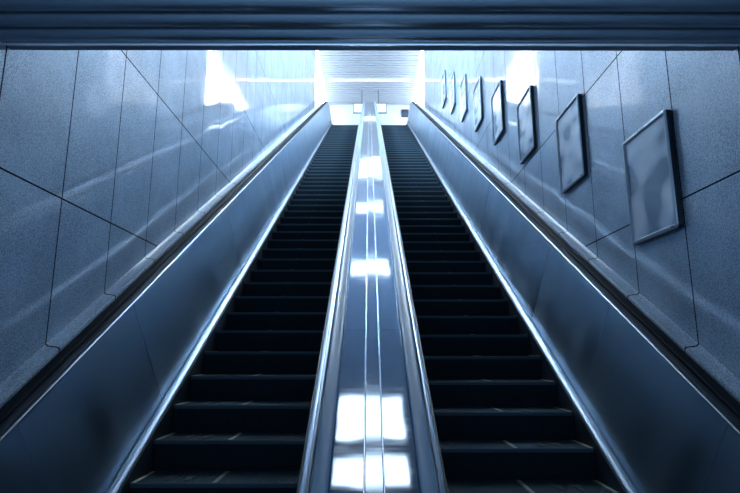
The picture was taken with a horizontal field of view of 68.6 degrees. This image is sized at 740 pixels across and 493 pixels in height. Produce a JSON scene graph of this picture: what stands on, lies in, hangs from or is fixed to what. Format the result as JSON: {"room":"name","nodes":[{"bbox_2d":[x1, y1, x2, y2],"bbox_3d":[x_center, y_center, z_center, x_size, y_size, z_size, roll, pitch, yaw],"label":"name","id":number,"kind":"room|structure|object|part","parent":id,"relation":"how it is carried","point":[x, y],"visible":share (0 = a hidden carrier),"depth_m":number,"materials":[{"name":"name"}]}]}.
{"room":"metro station","nodes":[
{"label":"metro station","id":0,"kind":"room"},
{"bbox_2d":[0,41,315,383],"bbox_3d":[-2.340,-4.059,8.730,0.200,15.100,25.600,0,-11,0],"label":"wall","id":1,"kind":"structure","parent":0,"point":[105,154],"depth_m":4.56,"materials":[{"name":"tile"}]},
{"bbox_2d":[0,103,322,407],"bbox_3d":[-2.200,-2.701,13.799,0.100,12.565,22.357,0,-11,0],"label":"trim","id":2,"kind":"structure","parent":1,"relation":"attached to","point":[12,384],"depth_m":4.46,"materials":[{"name":"metal"}]},
{"bbox_2d":[319,50,419,103],"bbox_3d":[-0.019,-8.532,25.704,4.500,0.160,7.792,0,-11,0],"label":"ceiling","id":3,"kind":"structure","parent":0,"point":[336,64],"depth_m":26.32,"materials":[{"name":"grey"}]},
{"bbox_2d":[353,103,362,113],"bbox_3d":[-0.612,-7.020,27.646,0.459,0.546,0.090,0,-11,0],"label":"sign","id":4,"kind":"object","parent":3,"relation":"hanging from","point":[357,107],"depth_m":27.63,"materials":[{"name":"white"}]},
{"bbox_3d":[-0.004,-7.048,27.653,1.700,0.530,0.090,0,-11,0],"label":"sign frame","id":5,"kind":"part","parent":4,"relation":"part of","materials":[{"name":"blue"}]},
{"bbox_2d":[329,79,409,80],"bbox_3d":[-0.022,-8.225,26.761,4.000,0.080,0.100,0,-11,0],"label":"tube light","id":6,"kind":"object","parent":3,"relation":"attached to","point":[329,79],"visible":1,"depth_m":26.73,"materials":[{"name":"white"}]},
{"bbox_2d":[377,90,386,113],"bbox_3d":[0.612,-7.372,27.717,0.460,1.262,0.090,0,-11,0],"label":"sign","id":7,"kind":"object","parent":3,"relation":"hanging from","point":[381,107],"depth_m":27.63,"materials":[{"name":"white"}]},
{"bbox_2d":[1,41,737,50],"bbox_3d":[0.003,-5.317,12.585,4.500,11.558,16.738,0,-11,0],"label":"ceiling","id":8,"kind":"structure","parent":0,"point":[9,47],"depth_m":3.35,"materials":[{"name":"blue"}]},
{"bbox_2d":[1,42,739,46],"bbox_3d":[0.018,-1.260,3.331,4.500,0.100,0.086,0,-11,0],"label":"trim","id":9,"kind":"structure","parent":8,"relation":"attached to","point":[97,44],"depth_m":3.28,"materials":[{"name":"blue metal"}]},
{"bbox_2d":[327,101,411,124],"bbox_3d":[-0.027,-6.370,29.355,4.900,3.093,0.200,0,-11,0],"label":"wall","id":10,"kind":"structure","parent":0,"point":[341,114],"depth_m":29.39,"materials":[{"name":"grey paint"}]},
{"bbox_2d":[402,109,408,116],"bbox_3d":[1.903,-7.219,29.368,0.380,0.420,0.106,0,-11,0],"label":"wall display","id":11,"kind":"object","parent":10,"relation":"attached to","point":[405,112],"visible":0.86,"depth_m":29.32,"materials":[{"name":"blue plastic"}]},
{"bbox_2d":[424,47,739,378],"bbox_3d":[2.360,-4.057,8.739,0.200,15.100,25.600,0,-11,0],"label":"wall","id":12,"kind":"structure","parent":0,"point":[690,273],"depth_m":4.68,"materials":[{"name":"tile"}]},
{"bbox_2d":[441,70,446,108],"bbox_3d":[2.216,-4.722,16.310,0.052,0.920,0.700,0,-11,0],"label":"poster frame","id":13,"kind":"object","parent":12,"relation":"attached to","point":[443,80],"visible":1,"depth_m":16.30,"materials":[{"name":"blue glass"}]},
{"bbox_3d":[2.202,-4.722,16.310,0.022,0.920,0.700,0,-11,0],"label":"frame","id":14,"kind":"part","parent":13,"relation":"part of","materials":[{"name":"blue"}]},
{"bbox_2d":[442,75,444,104],"bbox_3d":[2.213,-4.722,16.310,0.006,0.862,0.642,0,-11,0],"label":"poster","id":15,"kind":"object","parent":13,"relation":"attached to","point":[443,77],"depth_m":16.30,"materials":[{"name":"white paper"}]},
{"bbox_2d":[449,72,455,114],"bbox_3d":[2.219,-4.122,14.599,0.052,0.920,0.700,0,-11,0],"label":"poster frame","id":16,"kind":"object","parent":12,"relation":"attached to","point":[452,92],"visible":1,"depth_m":14.54,"materials":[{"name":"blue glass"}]},
{"bbox_3d":[2.205,-4.122,14.599,0.022,0.920,0.700,0,-11,0],"label":"frame","id":17,"kind":"part","parent":16,"relation":"part of","materials":[{"name":"blue"}]},
{"bbox_2d":[450,76,453,109],"bbox_3d":[2.216,-4.122,14.599,0.006,0.862,0.642,0,-11,0],"label":"poster","id":18,"kind":"object","parent":16,"relation":"attached to","point":[452,77],"depth_m":14.54,"materials":[{"name":"white paper"}]},
{"bbox_2d":[459,74,467,121],"bbox_3d":[2.222,-3.523,12.888,0.052,0.920,0.700,0,-11,0],"label":"poster frame","id":19,"kind":"object","parent":12,"relation":"attached to","point":[463,87],"visible":1,"depth_m":12.85,"materials":[{"name":"blue glass"}]},
{"bbox_2d":[460,79,464,118],"bbox_3d":[2.219,-3.523,12.888,0.006,0.862,0.642,0,-11,0],"label":"poster","id":20,"kind":"object","parent":19,"relation":"attached to","point":[462,87],"depth_m":12.98,"materials":[{"name":"white paper"}]},
{"bbox_2d":[473,76,482,131],"bbox_3d":[2.225,-2.923,11.177,0.052,0.920,0.700,0,-11,0],"label":"poster frame","id":21,"kind":"object","parent":12,"relation":"attached to","point":[477,93],"visible":1,"depth_m":11.09,"materials":[{"name":"blue glass"}]},
{"bbox_2d":[474,81,480,128],"bbox_3d":[2.222,-2.923,11.177,0.006,0.862,0.642,0,-11,0],"label":"poster","id":22,"kind":"object","parent":21,"relation":"attached to","point":[477,90],"depth_m":11.19,"materials":[{"name":"white paper"}]},
{"bbox_2d":[491,80,504,144],"bbox_3d":[2.228,-2.323,9.466,0.052,0.920,0.700,0,-11,0],"label":"poster frame","id":23,"kind":"object","parent":12,"relation":"attached to","point":[497,99],"visible":1,"depth_m":9.38,"materials":[{"name":"blue glass"}]},
{"bbox_2d":[492,84,501,140],"bbox_3d":[2.225,-2.323,9.466,0.006,0.862,0.642,0,-11,0],"label":"poster","id":24,"kind":"object","parent":23,"relation":"attached to","point":[497,95],"depth_m":9.45,"materials":[{"name":"white paper"}]},
{"bbox_2d":[516,85,536,163],"bbox_3d":[2.231,-1.724,7.755,0.052,0.920,0.700,0,-11,0],"label":"poster frame","id":25,"kind":"object","parent":12,"relation":"attached to","point":[525,109],"visible":1,"depth_m":7.70,"materials":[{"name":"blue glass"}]},
{"bbox_2d":[518,91,532,159],"bbox_3d":[2.228,-1.724,7.755,0.006,0.862,0.642,0,-11,0],"label":"poster","id":26,"kind":"object","parent":25,"relation":"attached to","point":[525,106],"depth_m":7.75,"materials":[{"name":"white paper"}]},
{"bbox_2d":[555,94,587,193],"bbox_3d":[2.233,-1.124,6.045,0.052,0.920,0.700,0,-11,0],"label":"poster frame","id":27,"kind":"object","parent":12,"relation":"attached to","point":[570,131],"visible":1,"depth_m":5.99,"materials":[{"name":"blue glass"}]},
{"bbox_2d":[558,100,581,189],"bbox_3d":[2.231,-1.124,6.045,0.006,0.862,0.642,0,-11,0],"label":"poster","id":28,"kind":"object","parent":27,"relation":"attached to","point":[570,119],"depth_m":6.02,"materials":[{"name":"paper"}]},
{"bbox_2d":[416,103,739,402],"bbox_3d":[2.200,-2.700,13.806,0.100,12.565,22.357,0,-11,0],"label":"trim","id":29,"kind":"structure","parent":12,"relation":"attached to","point":[705,360],"depth_m":4.54,"materials":[{"name":"metal"}]},
{"bbox_2d":[622,109,683,244],"bbox_3d":[2.236,-0.525,4.334,0.052,0.920,0.700,0,-11,0],"label":"poster frame","id":30,"kind":"object","parent":12,"relation":"attached to","point":[649,155],"visible":1,"depth_m":4.28,"materials":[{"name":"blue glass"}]},
{"bbox_3d":[2.330,0.467,24.414,0.200,12.200,6.900,0,-11,0],"label":"wall","id":31,"kind":"structure","parent":0,"visible":0},
{"bbox_2d":[412,51,423,104],"bbox_3d":[2.265,-6.944,25.855,0.090,2.900,6.900,0,-11,0],"label":"window","id":32,"kind":"structure","parent":31,"relation":"in","point":[421,59],"depth_m":24.29,"materials":[{"name":"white glass"}]},
{"bbox_3d":[0.026,-2.146,-0.601,4.500,0.060,8.000,0,-11,0],"label":"ceiling","id":33,"kind":"structure","parent":0,"visible":0},
{"bbox_2d":[0,11,739,27],"bbox_3d":[0.019,-1.326,3.081,4.500,0.126,0.112,0,-11,0],"label":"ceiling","id":34,"kind":"structure","parent":33,"relation":"attached to","point":[7,18],"depth_m":3.06,"materials":[{"name":"blue metal"}]},
{"bbox_2d":[0,27,739,41],"bbox_3d":[0.019,-1.297,3.226,4.500,0.126,0.112,0,-11,0],"label":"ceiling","id":35,"kind":"structure","parent":33,"relation":"attached to","point":[125,34],"depth_m":3.21,"materials":[{"name":"blue metal"}]},
{"bbox_2d":[0,0,739,11],"bbox_3d":[0.019,-1.354,2.935,4.500,0.126,0.112,0,-11,0],"label":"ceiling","id":36,"kind":"structure","parent":33,"relation":"attached to","point":[5,5],"depth_m":2.92,"materials":[{"name":"blue metal"}]},
{"bbox_3d":[0.027,1.590,-2.041,4.500,0.100,6.600,0,-11,0],"label":"floor","id":37,"kind":"structure","parent":0,"visible":0},
{"bbox_2d":[0,101,367,492],"bbox_3d":[-1.099,-1.825,14.237,2.102,14.312,25.848,0,-11,0],"label":"escalator","id":38,"kind":"object","parent":37,"relation":"on","point":[234,362],"visible":1,"depth_m":4.74,"materials":[{"name":"blue metal"}]},
{"bbox_3d":[-1.863,1.626,2.545,0.136,1.454,1.462,0,-11,0],"label":"panel","id":39,"kind":"part","parent":38,"relation":"part of","materials":[{"name":"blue metal"}]},
{"bbox_3d":[-1.981,0.880,2.440,0.099,1.104,2.919,0,-11,0],"label":"deck panel","id":40,"kind":"part","parent":38,"relation":"part of","materials":[{"name":"silver metal"}]},
{"bbox_3d":[-1.866,1.154,3.824,0.134,1.574,1.792,0,-11,0],"label":"panel","id":41,"kind":"part","parent":38,"relation":"part of","materials":[{"name":"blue metal"}]},
{"bbox_3d":[-1.869,0.654,5.275,0.134,1.574,1.792,0,-11,0],"label":"panel","id":42,"kind":"part","parent":38,"relation":"part of","materials":[{"name":"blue metal"}]},
{"bbox_3d":[-1.989,-0.339,6.781,0.099,3.004,5.167,0,-11,0],"label":"deck panel","id":43,"kind":"part","parent":38,"relation":"part of","materials":[{"name":"silver metal"}]},
{"bbox_3d":[-1.872,0.154,6.726,0.133,1.574,1.792,0,-11,0],"label":"panel","id":44,"kind":"part","parent":38,"relation":"part of","materials":[{"name":"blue metal"}]},
{"bbox_3d":[-1.783,-1.739,14.219,0.070,12.535,25.048,0,-11,0],"label":"skirt trim","id":45,"kind":"part","parent":38,"relation":"part of","materials":[{"name":"blue"}]},
{"bbox_3d":[-1.741,-1.339,14.141,0.020,13.300,25.048,0,-11,0],"label":"skirt panel","id":46,"kind":"part","parent":38,"relation":"part of","materials":[{"name":"black"}]},
{"bbox_3d":[-1.873,-0.345,8.178,0.136,1.574,1.792,0,-11,0],"label":"panel","id":47,"kind":"part","parent":38,"relation":"part of","materials":[{"name":"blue metal"}]},
{"bbox_3d":[-1.875,-0.845,9.629,0.137,1.574,1.792,0,-11,0],"label":"panel","id":48,"kind":"part","parent":38,"relation":"part of","materials":[{"name":"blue metal"}]},
{"bbox_3d":[-1.879,-1.345,11.080,0.134,1.574,1.792,0,-11,0],"label":"panel","id":49,"kind":"part","parent":38,"relation":"part of","materials":[{"name":"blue metal"}]},
{"bbox_3d":[-1.998,-2.276,12.407,0.099,3.004,5.167,0,-11,0],"label":"deck panel","id":50,"kind":"part","parent":38,"relation":"part of","materials":[{"name":"silver metal"}]},
{"bbox_3d":[-1.881,-1.845,12.532,0.135,1.574,1.792,0,-11,0],"label":"panel","id":51,"kind":"part","parent":38,"relation":"part of","materials":[{"name":"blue metal"}]},
{"bbox_3d":[-1.883,-2.344,13.983,0.134,1.574,1.792,0,-11,0],"label":"panel","id":52,"kind":"part","parent":38,"relation":"part of","materials":[{"name":"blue metal"}]},
{"bbox_3d":[-1.886,-2.844,15.434,0.135,1.574,1.792,0,-11,0],"label":"panel","id":53,"kind":"part","parent":38,"relation":"part of","materials":[{"name":"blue metal"}]},
{"bbox_3d":[-1.887,-3.344,16.886,0.136,1.574,1.792,0,-11,0],"label":"panel","id":54,"kind":"part","parent":38,"relation":"part of","materials":[{"name":"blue metal"}]},
{"bbox_3d":[-1.891,-3.844,18.337,0.134,1.574,1.792,0,-11,0],"label":"panel","id":55,"kind":"part","parent":38,"relation":"part of","materials":[{"name":"blue metal"}]},
{"bbox_3d":[-1.893,-4.343,19.788,0.135,1.574,1.792,0,-11,0],"label":"panel","id":56,"kind":"part","parent":38,"relation":"part of","materials":[{"name":"blue metal"}]},
{"bbox_3d":[-1.897,-4.843,21.240,0.132,1.574,1.792,0,-11,0],"label":"panel","id":57,"kind":"part","parent":38,"relation":"part of","materials":[{"name":"blue metal"}]},
{"bbox_3d":[-1.898,-5.343,22.691,0.134,1.574,1.792,0,-11,0],"label":"panel","id":58,"kind":"part","parent":38,"relation":"part of","materials":[{"name":"blue metal"}]},
{"bbox_3d":[-0.511,-1.338,14.143,0.020,13.300,25.048,0,-11,0],"label":"skirt panel","id":59,"kind":"part","parent":38,"relation":"part of","materials":[{"name":"black"}]},
{"bbox_3d":[-1.901,-5.843,24.143,0.134,1.576,1.792,0,-11,0],"label":"panel","id":60,"kind":"part","parent":38,"relation":"part of","materials":[{"name":"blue metal"}]},
{"bbox_3d":[-0.469,-1.738,14.221,0.070,12.535,25.048,0,-11,0],"label":"skirt trim","id":61,"kind":"part","parent":38,"relation":"part of","materials":[{"name":"blue"}]},
{"bbox_3d":[-0.308,-2.641,14.397,0.024,12.530,25.048,0,-11,0],"label":"panel edge trim","id":62,"kind":"part","parent":38,"relation":"part of","materials":[{"name":"blue"}]},
{"bbox_3d":[-0.153,0.876,2.442,0.252,1.098,2.916,0,-11,0],"label":"deck panel","id":63,"kind":"part","parent":38,"relation":"part of","materials":[{"name":"silver metal"}]},
{"bbox_3d":[-0.246,-2.401,14.351,0.076,13.139,25.682,0,-11,0],"label":"handrail","id":64,"kind":"part","parent":38,"relation":"part of","materials":[{"name":"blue rubber"}]},
{"bbox_3d":[-0.161,-0.343,6.783,0.252,3.000,5.165,0,-11,0],"label":"deck panel","id":65,"kind":"part","parent":38,"relation":"part of","materials":[{"name":"silver metal"}]},
{"bbox_3d":[-0.170,-2.280,12.409,0.252,3.000,5.165,0,-11,0],"label":"deck panel","id":66,"kind":"part","parent":38,"relation":"part of","materials":[{"name":"silver metal"}]},
{"bbox_3d":[-0.180,-4.217,18.034,0.252,3.000,5.165,0,-11,0],"label":"deck panel","id":67,"kind":"part","parent":38,"relation":"part of","materials":[{"name":"silver metal"}]},
{"bbox_2d":[363,103,384,492],"bbox_3d":[-0.001,-2.633,14.396,0.103,12.550,25.048,0,-11,0],"label":"joint cover","id":68,"kind":"object","parent":38,"relation":"attached to","point":[373,452],"visible":1,"depth_m":3.46,"materials":[{"name":"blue metal"}]},
{"bbox_3d":[-0.007,-4.181,17.917,0.088,3.034,5.213,0,-11,0],"label":"plate","id":69,"kind":"part","parent":68,"relation":"part of","materials":[{"name":"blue metal"}]},
{"bbox_3d":[0.003,-2.248,12.300,0.088,2.974,5.109,0,-11,0],"label":"plate","id":70,"kind":"part","parent":68,"relation":"part of","materials":[{"name":"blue metal"}]},
{"bbox_3d":[0.012,-0.314,6.684,0.088,3.034,5.213,0,-11,0],"label":"plate","id":71,"kind":"part","parent":68,"relation":"part of","materials":[{"name":"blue metal"}]},
{"bbox_3d":[0.019,0.892,2.382,0.088,1.043,2.807,0,-11,0],"label":"plate","id":72,"kind":"part","parent":68,"relation":"part of","materials":[{"name":"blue metal"}]},
{"bbox_2d":[371,101,739,492],"bbox_3d":[1.097,-1.824,14.241,2.102,14.312,25.848,0,-11,0],"label":"escalator","id":73,"kind":"object","parent":37,"relation":"on","point":[510,363],"visible":1,"depth_m":4.69,"materials":[{"name":"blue metal"}]},
{"bbox_3d":[0.155,-5.782,24.362,0.252,2.538,6.682,0,-11,0],"label":"deck panel","id":74,"kind":"part","parent":73,"relation":"part of","materials":[{"name":"silver metal"}]},
{"bbox_3d":[0.166,-4.217,18.035,0.252,3.000,5.165,0,-11,0],"label":"deck panel","id":75,"kind":"part","parent":73,"relation":"part of","materials":[{"name":"silver metal"}]},
{"bbox_3d":[0.175,-2.280,12.409,0.252,3.000,5.165,0,-11,0],"label":"deck panel","id":76,"kind":"part","parent":73,"relation":"part of","materials":[{"name":"silver metal"}]},
{"bbox_3d":[0.185,-0.342,6.783,0.252,3.000,5.165,0,-11,0],"label":"deck panel","id":77,"kind":"part","parent":73,"relation":"part of","materials":[{"name":"silver metal"}]},
{"bbox_3d":[0.244,-2.400,14.351,0.076,13.139,25.682,0,-11,0],"label":"handrail","id":78,"kind":"part","parent":73,"relation":"part of","materials":[{"name":"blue rubber"}]},
{"bbox_3d":[0.192,0.876,2.443,0.252,1.098,2.916,0,-11,0],"label":"deck panel","id":79,"kind":"part","parent":73,"relation":"part of","materials":[{"name":"silver metal"}]},
{"bbox_3d":[1.863,-6.175,25.659,0.134,1.270,1.960,0,-11,0],"label":"panel","id":80,"kind":"part","parent":73,"relation":"part of","materials":[{"name":"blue metal"}]},
{"bbox_3d":[0.306,-2.640,14.398,0.024,12.530,25.048,0,-11,0],"label":"panel edge trim","id":81,"kind":"part","parent":73,"relation":"part of","materials":[{"name":"blue"}]},
{"bbox_3d":[1.865,-5.842,24.150,0.135,1.576,1.792,0,-11,0],"label":"panel","id":82,"kind":"part","parent":73,"relation":"part of","materials":[{"name":"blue metal"}]},
{"bbox_3d":[0.467,-1.738,14.223,0.070,12.535,25.048,0,-11,0],"label":"skirt trim","id":83,"kind":"part","parent":73,"relation":"part of","materials":[{"name":"blue"}]},
{"bbox_3d":[0.509,-1.338,14.145,0.020,13.300,25.048,0,-11,0],"label":"skirt panel","id":84,"kind":"part","parent":73,"relation":"part of","materials":[{"name":"black"}]},
{"bbox_3d":[1.867,-5.341,22.698,0.136,1.574,1.792,0,-11,0],"label":"panel","id":85,"kind":"part","parent":73,"relation":"part of","materials":[{"name":"blue metal"}]},
{"bbox_3d":[1.869,-4.842,21.247,0.136,1.574,1.792,0,-11,0],"label":"panel","id":86,"kind":"part","parent":73,"relation":"part of","materials":[{"name":"blue metal"}]},
{"bbox_3d":[1.872,-4.342,19.795,0.135,1.574,1.792,0,-11,0],"label":"panel","id":87,"kind":"part","parent":73,"relation":"part of","materials":[{"name":"blue metal"}]},
{"bbox_3d":[1.874,-3.842,18.344,0.137,1.574,1.792,0,-11,0],"label":"panel","id":88,"kind":"part","parent":73,"relation":"part of","materials":[{"name":"blue metal"}]},
{"bbox_3d":[1.876,-3.343,16.893,0.137,1.574,1.792,0,-11,0],"label":"panel","id":89,"kind":"part","parent":73,"relation":"part of","materials":[{"name":"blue metal"}]},
{"bbox_3d":[1.881,-2.843,15.441,0.133,1.574,1.792,0,-11,0],"label":"panel","id":90,"kind":"part","parent":73,"relation":"part of","materials":[{"name":"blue metal"}]},
{"bbox_3d":[1.882,-2.343,13.990,0.136,1.574,1.792,0,-11,0],"label":"panel","id":91,"kind":"part","parent":73,"relation":"part of","materials":[{"name":"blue metal"}]},
{"bbox_3d":[1.885,-1.843,12.539,0.133,1.574,1.792,0,-11,0],"label":"panel","id":92,"kind":"part","parent":73,"relation":"part of","materials":[{"name":"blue metal"}]},
{"bbox_3d":[2.003,-2.275,12.414,0.099,3.004,5.167,0,-11,0],"label":"deck panel","id":93,"kind":"part","parent":73,"relation":"part of","materials":[{"name":"silver metal"}]},
{"bbox_3d":[1.888,-1.344,11.087,0.133,1.574,1.792,0,-11,0],"label":"panel","id":94,"kind":"part","parent":73,"relation":"part of","materials":[{"name":"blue metal"}]},
{"bbox_3d":[1.889,-0.844,9.636,0.135,1.574,1.792,0,-11,0],"label":"panel","id":95,"kind":"part","parent":73,"relation":"part of","materials":[{"name":"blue metal"}]},
{"bbox_3d":[1.893,-0.344,8.184,0.133,1.574,1.792,0,-11,0],"label":"panel","id":96,"kind":"part","parent":73,"relation":"part of","materials":[{"name":"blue metal"}]},
{"bbox_3d":[1.739,-1.337,14.148,0.020,13.300,25.048,0,-11,0],"label":"skirt panel","id":97,"kind":"part","parent":73,"relation":"part of","materials":[{"name":"black"}]},
{"bbox_3d":[1.781,-1.737,14.226,0.070,12.535,25.048,0,-11,0],"label":"skirt trim","id":98,"kind":"part","parent":73,"relation":"part of","materials":[{"name":"blue"}]},
{"bbox_3d":[1.893,0.156,6.733,0.136,1.574,1.792,0,-11,0],"label":"panel","id":99,"kind":"part","parent":73,"relation":"part of","materials":[{"name":"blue metal"}]},
{"bbox_3d":[2.012,-0.338,6.788,0.099,3.004,5.167,0,-11,0],"label":"deck panel","id":100,"kind":"part","parent":73,"relation":"part of","materials":[{"name":"silver metal"}]},
{"bbox_3d":[1.897,0.655,5.282,0.133,1.574,1.792,0,-11,0],"label":"panel","id":101,"kind":"part","parent":73,"relation":"part of","materials":[{"name":"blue metal"}]},
{"bbox_3d":[1.898,1.155,3.830,0.137,1.574,1.792,0,-11,0],"label":"panel","id":102,"kind":"part","parent":73,"relation":"part of","materials":[{"name":"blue metal"}]},
{"bbox_3d":[2.020,0.881,2.447,0.099,1.104,2.919,0,-11,0],"label":"deck panel","id":103,"kind":"part","parent":73,"relation":"part of","materials":[{"name":"silver metal"}]},
{"bbox_3d":[1.901,1.627,2.552,0.135,1.454,1.462,0,-11,0],"label":"panel","id":104,"kind":"part","parent":73,"relation":"part of","materials":[{"name":"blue metal"}]},
{"bbox_3d":[-2.370,0.465,24.405,0.200,12.200,6.900,0,-11,0],"label":"wall","id":105,"kind":"structure","parent":0,"visible":0},
{"bbox_2d":[315,50,326,104],"bbox_3d":[-2.305,-6.946,25.846,0.090,2.900,6.900,0,-11,0],"label":"window","id":106,"kind":"structure","parent":105,"relation":"in","point":[317,80],"depth_m":24.18,"materials":[{"name":"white glass"}]}
]}

